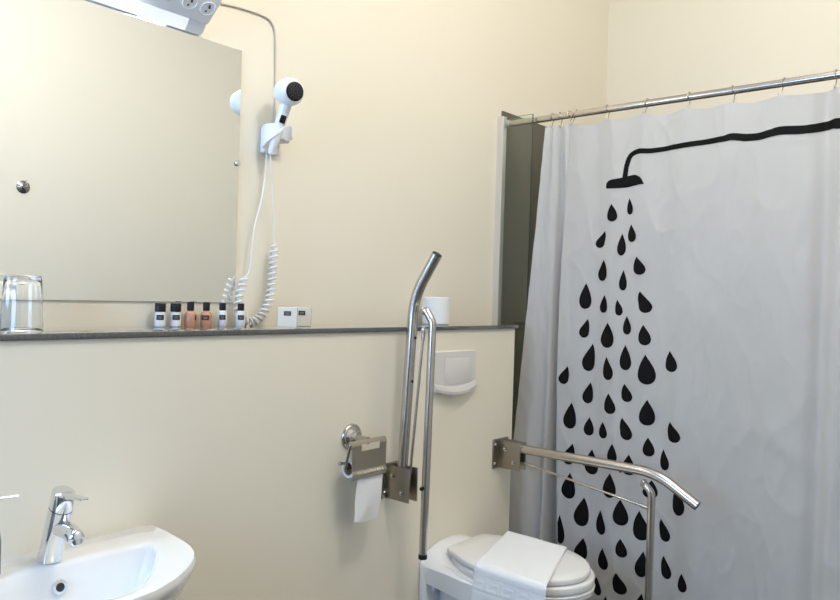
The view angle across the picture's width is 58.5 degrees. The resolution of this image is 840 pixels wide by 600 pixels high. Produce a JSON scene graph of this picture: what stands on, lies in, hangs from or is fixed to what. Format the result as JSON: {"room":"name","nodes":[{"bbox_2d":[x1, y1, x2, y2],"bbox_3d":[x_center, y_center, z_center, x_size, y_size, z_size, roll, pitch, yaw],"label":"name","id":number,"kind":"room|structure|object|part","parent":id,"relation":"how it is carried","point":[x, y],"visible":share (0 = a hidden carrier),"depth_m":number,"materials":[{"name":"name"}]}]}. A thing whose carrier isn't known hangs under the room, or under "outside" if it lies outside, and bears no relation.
{"room":"accessible hotel bathroom","nodes":[
{"label":"accessible hotel bathroom","id":0,"kind":"room"},
{"bbox_2d":[0,535,1,573],"bbox_3d":[-0.816,0.464,1.397,0.064,0.104,0.064,2,0,40],"label":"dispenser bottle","id":1,"kind":"object","parent":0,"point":[0,535],"depth_m":1.41,"materials":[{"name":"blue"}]},
{"bbox_2d":[0,329,514,599],"bbox_3d":[-0.820,0.679,1.701,0.220,1.196,3.345,2,0,40],"label":"wall","id":2,"kind":"structure","parent":0,"point":[231,447],"depth_m":1.97,"materials":[{"name":"beige paint"}]},
{"bbox_2d":[0,525,195,599],"bbox_3d":[-0.657,0.602,1.425,0.376,0.162,0.526,2,0,40],"label":"basin","id":3,"kind":"object","parent":2,"relation":"attached to","point":[148,562],"visible":0.98,"depth_m":1.52,"materials":[{"name":"white ceramic"}]},
{"bbox_2d":[0,495,17,573],"bbox_3d":[-0.807,0.443,1.407,0.064,0.148,0.090,2,0,40],"label":"soap dispenser","id":4,"kind":"object","parent":3,"relation":"on","point":[2,498],"visible":1,"depth_m":1.42,"materials":[{"name":"silver"}]},
{"bbox_2d":[36,486,87,563],"bbox_3d":[-0.693,0.443,1.459,0.170,0.154,0.047,2,0,40],"label":"faucet","id":5,"kind":"object","parent":3,"relation":"on","point":[58,530],"visible":1,"depth_m":1.45,"materials":[{"name":"silver metal"}]},
{"bbox_3d":[-0.682,0.448,1.450,0.097,0.039,0.034,2,0,40],"label":"spout","id":6,"kind":"part","parent":5,"relation":"part of","materials":[{"name":"silver metal"}]},
{"bbox_3d":[-0.663,0.378,1.435,0.098,0.017,0.020,2,0,40],"label":"lever","id":7,"kind":"part","parent":5,"relation":"part of","materials":[{"name":"silver metal"}]},
{"bbox_2d":[0,322,517,340],"bbox_3d":[-0.795,0.075,1.700,0.228,0.014,3.358,2,0,40],"label":"shelf","id":8,"kind":"object","parent":2,"relation":"on","point":[49,333],"visible":1,"depth_m":1.91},
{"bbox_2d":[0,275,43,330],"bbox_3d":[-0.878,0.005,1.656,0.089,0.120,0.089,2,0,40],"label":"drinking glass","id":9,"kind":"object","parent":8,"relation":"on","point":[22,295],"visible":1,"depth_m":1.62,"materials":[{"name":"clear glass"}]},
{"bbox_2d":[154,303,165,326],"bbox_3d":[-0.678,0.039,1.958,0.028,0.062,0.028,2,0,40],"label":"toiletry bottle","id":10,"kind":"object","parent":8,"relation":"on","point":[160,308],"visible":1,"depth_m":1.95,"materials":[{"name":"white plastic"}]},
{"bbox_2d":[170,303,180,326],"bbox_3d":[-0.649,0.040,1.992,0.028,0.062,0.028,2,0,40],"label":"toiletry bottle","id":11,"kind":"object","parent":8,"relation":"on","point":[175,308],"visible":1,"depth_m":1.98,"materials":[{"name":"white plastic"}]},
{"bbox_2d":[184,302,196,326],"bbox_3d":[-0.620,0.038,2.026,0.031,0.066,0.031,2,0,40],"label":"toiletry bottle","id":12,"kind":"object","parent":8,"relation":"on","point":[190,317],"visible":0.99,"depth_m":2.02,"materials":[{"name":"brown plastic"}]},
{"bbox_2d":[200,302,211,325],"bbox_3d":[-0.587,0.039,2.060,0.031,0.066,0.031,2,0,40],"label":"toiletry bottle","id":13,"kind":"object","parent":8,"relation":"on","point":[206,315],"visible":1,"depth_m":2.05,"materials":[{"name":"brown plastic"}]},
{"bbox_2d":[218,303,226,325],"bbox_3d":[-0.552,0.041,2.098,0.025,0.064,0.025,2,0,40],"label":"toiletry bottle","id":14,"kind":"object","parent":8,"relation":"on","point":[222,314],"visible":0.98,"depth_m":2.09,"materials":[{"name":"white plastic"}]},
{"bbox_2d":[236,303,244,325],"bbox_3d":[-0.508,0.042,2.126,0.025,0.064,0.025,2,0,40],"label":"toiletry bottle","id":15,"kind":"object","parent":8,"relation":"on","point":[240,315],"visible":0.99,"depth_m":2.12,"materials":[{"name":"white plastic"}]},
{"bbox_2d":[278,307,297,326],"bbox_3d":[-0.381,0.050,2.162,0.054,0.056,0.019,2,0,-4],"label":"carton","id":16,"kind":"object","parent":8,"relation":"on","point":[287,316],"visible":0.98,"depth_m":2.15,"materials":[{"name":"beige cardboard"}]},
{"bbox_2d":[293,307,311,325],"bbox_3d":[-0.354,0.050,2.255,0.054,0.056,0.019,2,0,-4],"label":"carton","id":17,"kind":"object","parent":8,"relation":"on","point":[304,313],"visible":0.86,"depth_m":2.25,"materials":[{"name":"beige cardboard"}]},
{"bbox_2d":[422,297,449,324],"bbox_3d":[0.059,0.039,2.743,0.097,0.098,0.097,2,0,40],"label":"toilet roll","id":18,"kind":"object","parent":8,"relation":"on","point":[439,306],"visible":0.8,"depth_m":2.70,"materials":[{"name":"white paper"}]},
{"bbox_2d":[338,424,386,480],"bbox_3d":[-0.179,0.443,2.204,0.090,0.145,0.161,2,0,40],"label":"paper holder","id":19,"kind":"object","parent":2,"relation":"attached to","point":[372,462],"visible":1,"depth_m":2.19,"materials":[{"name":"silver metal"}]},
{"bbox_2d":[342,459,382,521],"bbox_3d":[-0.169,0.555,2.211,0.061,0.184,0.119,2,0,40],"label":"toilet roll","id":20,"kind":"object","parent":19,"relation":"hanging from","point":[368,491],"visible":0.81,"depth_m":2.19,"materials":[{"name":"white paper"}]},
{"bbox_2d":[381,251,441,559],"bbox_3d":[-0.020,0.318,2.318,0.178,0.935,0.082,2,0,40],"label":"grab rail","id":21,"kind":"object","parent":2,"relation":"attached to","point":[400,481],"visible":0.96,"depth_m":2.30,"materials":[{"name":"silver metal"}]},
{"bbox_3d":[-0.093,0.568,2.375,0.006,0.110,0.082,2,0,40],"label":"wall plate","id":22,"kind":"part","parent":21,"relation":"part of","materials":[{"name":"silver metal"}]},
{"bbox_3d":[-0.071,0.569,2.322,0.100,0.104,0.004,2,0,40],"label":"cheek plate","id":23,"kind":"part","parent":21,"relation":"part of","materials":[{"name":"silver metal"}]},
{"bbox_3d":[-0.046,0.569,2.351,0.100,0.104,0.004,2,0,40],"label":"cheek plate","id":24,"kind":"part","parent":21,"relation":"part of","materials":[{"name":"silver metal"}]},
{"bbox_3d":[0.016,0.404,2.286,0.051,0.765,0.030,2,0,40],"label":"leg","id":25,"kind":"part","parent":21,"relation":"part of","materials":[{"name":"silver metal"}]},
{"bbox_2d":[434,350,476,395],"bbox_3d":[0.129,0.254,2.605,0.028,0.153,0.234,2,0,40],"label":"flush plate","id":26,"kind":"object","parent":2,"relation":"attached to","point":[455,371],"visible":0.99,"depth_m":2.60,"materials":[{"name":"white plastic"}]},
{"bbox_2d":[419,534,594,599],"bbox_3d":[0.301,1.024,2.439,0.542,0.405,0.378,2,0,40],"label":"toilet","id":27,"kind":"object","parent":2,"relation":"attached to","point":[447,572],"visible":0.67,"depth_m":2.40,"materials":[{"name":"white ceramic"}]},
{"bbox_2d":[471,531,566,599],"bbox_3d":[0.330,0.950,2.394,0.256,0.275,0.444,2,0,25],"label":"hand towel","id":28,"kind":"object","parent":27,"relation":"on","point":[517,566],"visible":1,"depth_m":2.29,"materials":[{"name":"white fabric"}]},
{"bbox_3d":[0.327,0.834,2.421,0.458,0.023,0.363,2,0,40],"label":"lid","id":29,"kind":"part","parent":27,"relation":"part of","materials":[{"name":"white plastic"}]},
{"bbox_3d":[0.338,0.860,2.410,0.454,0.024,0.374,2,0,40],"label":"seat","id":30,"kind":"part","parent":27,"relation":"part of","materials":[{"name":"white plastic"}]},
{"bbox_2d":[492,436,700,599],"bbox_3d":[0.580,0.923,2.596,0.759,0.782,0.098,2,0,40],"label":"grab rail","id":31,"kind":"object","parent":2,"relation":"attached to","point":[510,454],"visible":1,"depth_m":2.53,"materials":[{"name":"silver metal"}]},
{"bbox_3d":[0.303,0.577,2.839,0.006,0.110,0.098,2,0,40],"label":"wall plate","id":32,"kind":"part","parent":31,"relation":"part of","materials":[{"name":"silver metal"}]},
{"bbox_3d":[0.330,0.578,2.792,0.100,0.104,0.004,2,0,40],"label":"cheek plate","id":33,"kind":"part","parent":31,"relation":"part of","materials":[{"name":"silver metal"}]},
{"bbox_3d":[0.355,0.579,2.821,0.100,0.104,0.004,2,0,40],"label":"cheek plate","id":34,"kind":"part","parent":31,"relation":"part of","materials":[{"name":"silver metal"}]},
{"bbox_3d":[0.738,0.958,2.461,0.049,0.724,0.024,2,0,40],"label":"leg","id":35,"kind":"part","parent":31,"relation":"part of","materials":[{"name":"silver metal"}]},
{"bbox_2d":[0,0,608,326],"bbox_3d":[-0.544,-0.418,2.227,0.100,3.400,4.670,2,0,40],"label":"wall","id":36,"kind":"structure","parent":0,"point":[389,162],"depth_m":2.63,"materials":[{"name":"beige paint"}]},
{"bbox_2d":[0,0,241,302],"bbox_3d":[-0.932,-0.366,1.688,0.013,0.729,1.266,2,0,40],"label":"wall mirror","id":37,"kind":"object","parent":36,"relation":"attached to","point":[120,163],"visible":0.95,"depth_m":1.88,"materials":[{"name":"white mirror"}]},
{"bbox_2d":[87,0,221,35],"bbox_3d":[-0.881,-0.815,1.651,0.114,0.172,0.984,2,0,40],"label":"lamp","id":38,"kind":"object","parent":36,"relation":"attached to","point":[192,17],"visible":1,"depth_m":1.95,"materials":[{"name":"white plastic"}]},
{"bbox_2d":[93,0,188,29],"bbox_3d":[-0.919,-0.745,1.660,0.026,0.029,0.910,2,0,40],"label":"diffuser","id":39,"kind":"object","parent":38,"relation":"attached to","point":[145,9],"depth_m":1.92,"materials":[{"name":"white plastic"}]},
{"bbox_2d":[182,0,197,8],"bbox_3d":[-0.598,-0.774,1.950,0.037,0.029,0.043,2,0,40],"label":"socket","id":40,"kind":"object","parent":38,"relation":"attached to","point":[186,4],"depth_m":1.95,"materials":[{"name":"white plastic"}]},
{"bbox_2d":[200,2,215,14],"bbox_3d":[-0.563,-0.774,1.990,0.037,0.029,0.043,2,0,40],"label":"socket","id":41,"kind":"object","parent":38,"relation":"attached to","point":[206,8],"depth_m":1.99,"materials":[{"name":"white plastic"}]},
{"bbox_2d":[221,2,275,122],"bbox_3d":[-0.524,-0.674,2.156,0.008,0.343,0.281,2,0,40],"label":"lead","id":42,"kind":"object","parent":38,"relation":"attached to","point":[221,2],"visible":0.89,"depth_m":2.25,"materials":[{"name":"grey plastic"}]},
{"bbox_2d":[260,123,292,155],"bbox_3d":[-0.423,-0.478,2.218,0.092,0.086,0.090,2,0,40],"label":"holder","id":43,"kind":"object","parent":36,"relation":"attached to","point":[269,131],"visible":0.84,"depth_m":2.22,"materials":[{"name":"white plastic"}]},
{"bbox_2d":[233,78,303,325],"bbox_3d":[-0.433,-0.282,2.159,0.140,0.721,0.154,2,0,40],"label":"hair dryer","id":44,"kind":"object","parent":43,"relation":"hanging from","point":[289,92],"visible":0.94,"depth_m":2.17,"materials":[{"name":"white plastic"}]},
{"bbox_3d":[-0.407,-0.503,2.185,0.072,0.158,0.034,2,0,22],"label":"dryer handle","id":45,"kind":"part","parent":44,"relation":"part of","materials":[{"name":"white plastic"}]},
{"bbox_2d":[279,115,286,123],"bbox_3d":[-0.397,-0.523,2.170,0.021,0.025,0.011,2,0,-30],"label":"switch","id":46,"kind":"object","parent":44,"relation":"attached to","point":[282,118],"depth_m":2.17,"materials":[{"name":"black plastic"}]},
{"bbox_2d":[286,82,303,100],"bbox_3d":[-0.358,-0.595,2.141,0.054,0.055,0.018,1,0,-38],"label":"grille","id":47,"kind":"object","parent":44,"relation":"attached to","point":[294,90],"depth_m":2.14,"materials":[{"name":"black plastic"}]},
{"bbox_2d":[491,114,533,439],"bbox_3d":[0.368,0.268,3.119,0.165,2.073,0.030,2,0,40],"label":"screen","id":48,"kind":"object","parent":36,"relation":"attached to","point":[514,134],"visible":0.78,"depth_m":3.11,"materials":[{"name":"grey glass"}]},
{"bbox_2d":[501,111,545,292],"bbox_3d":[0.620,0.258,3.534,0.008,2.103,0.934,2,0,40],"label":"trim","id":49,"kind":"structure","parent":36,"relation":"attached to","point":[538,130],"depth_m":3.38,"materials":[{"name":"metal"}]},
{"bbox_2d":[605,0,839,119],"bbox_3d":[2.144,-0.342,2.937,3.070,3.400,0.100,2,0,40],"label":"wall","id":50,"kind":"structure","parent":0,"point":[656,48],"depth_m":3.53,"materials":[{"name":"beige paint"}]},
{"bbox_2d":[533,70,839,123],"bbox_3d":[1.235,-0.715,3.025,1.538,0.052,0.942,2,0,40],"label":"curtain rod","id":51,"kind":"object","parent":50,"relation":"attached to","point":[826,76],"visible":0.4,"depth_m":2.64,"materials":[{"name":"silver metal"}]},
{"bbox_3d":[0.534,-0.722,3.029,0.005,0.066,0.036,2,0,40],"label":"curtain ring","id":52,"kind":"object","parent":51,"relation":"hanging from","visible":0},
{"bbox_2d":[509,87,839,599],"bbox_3d":[0.921,0.291,2.718,1.321,1.944,0.178,2,0,39],"label":"shower curtain","id":53,"kind":"object","parent":52,"relation":"hanging from","point":[682,323],"visible":0.94,"depth_m":2.62,"materials":[{"name":"white fabric"}]}
]}

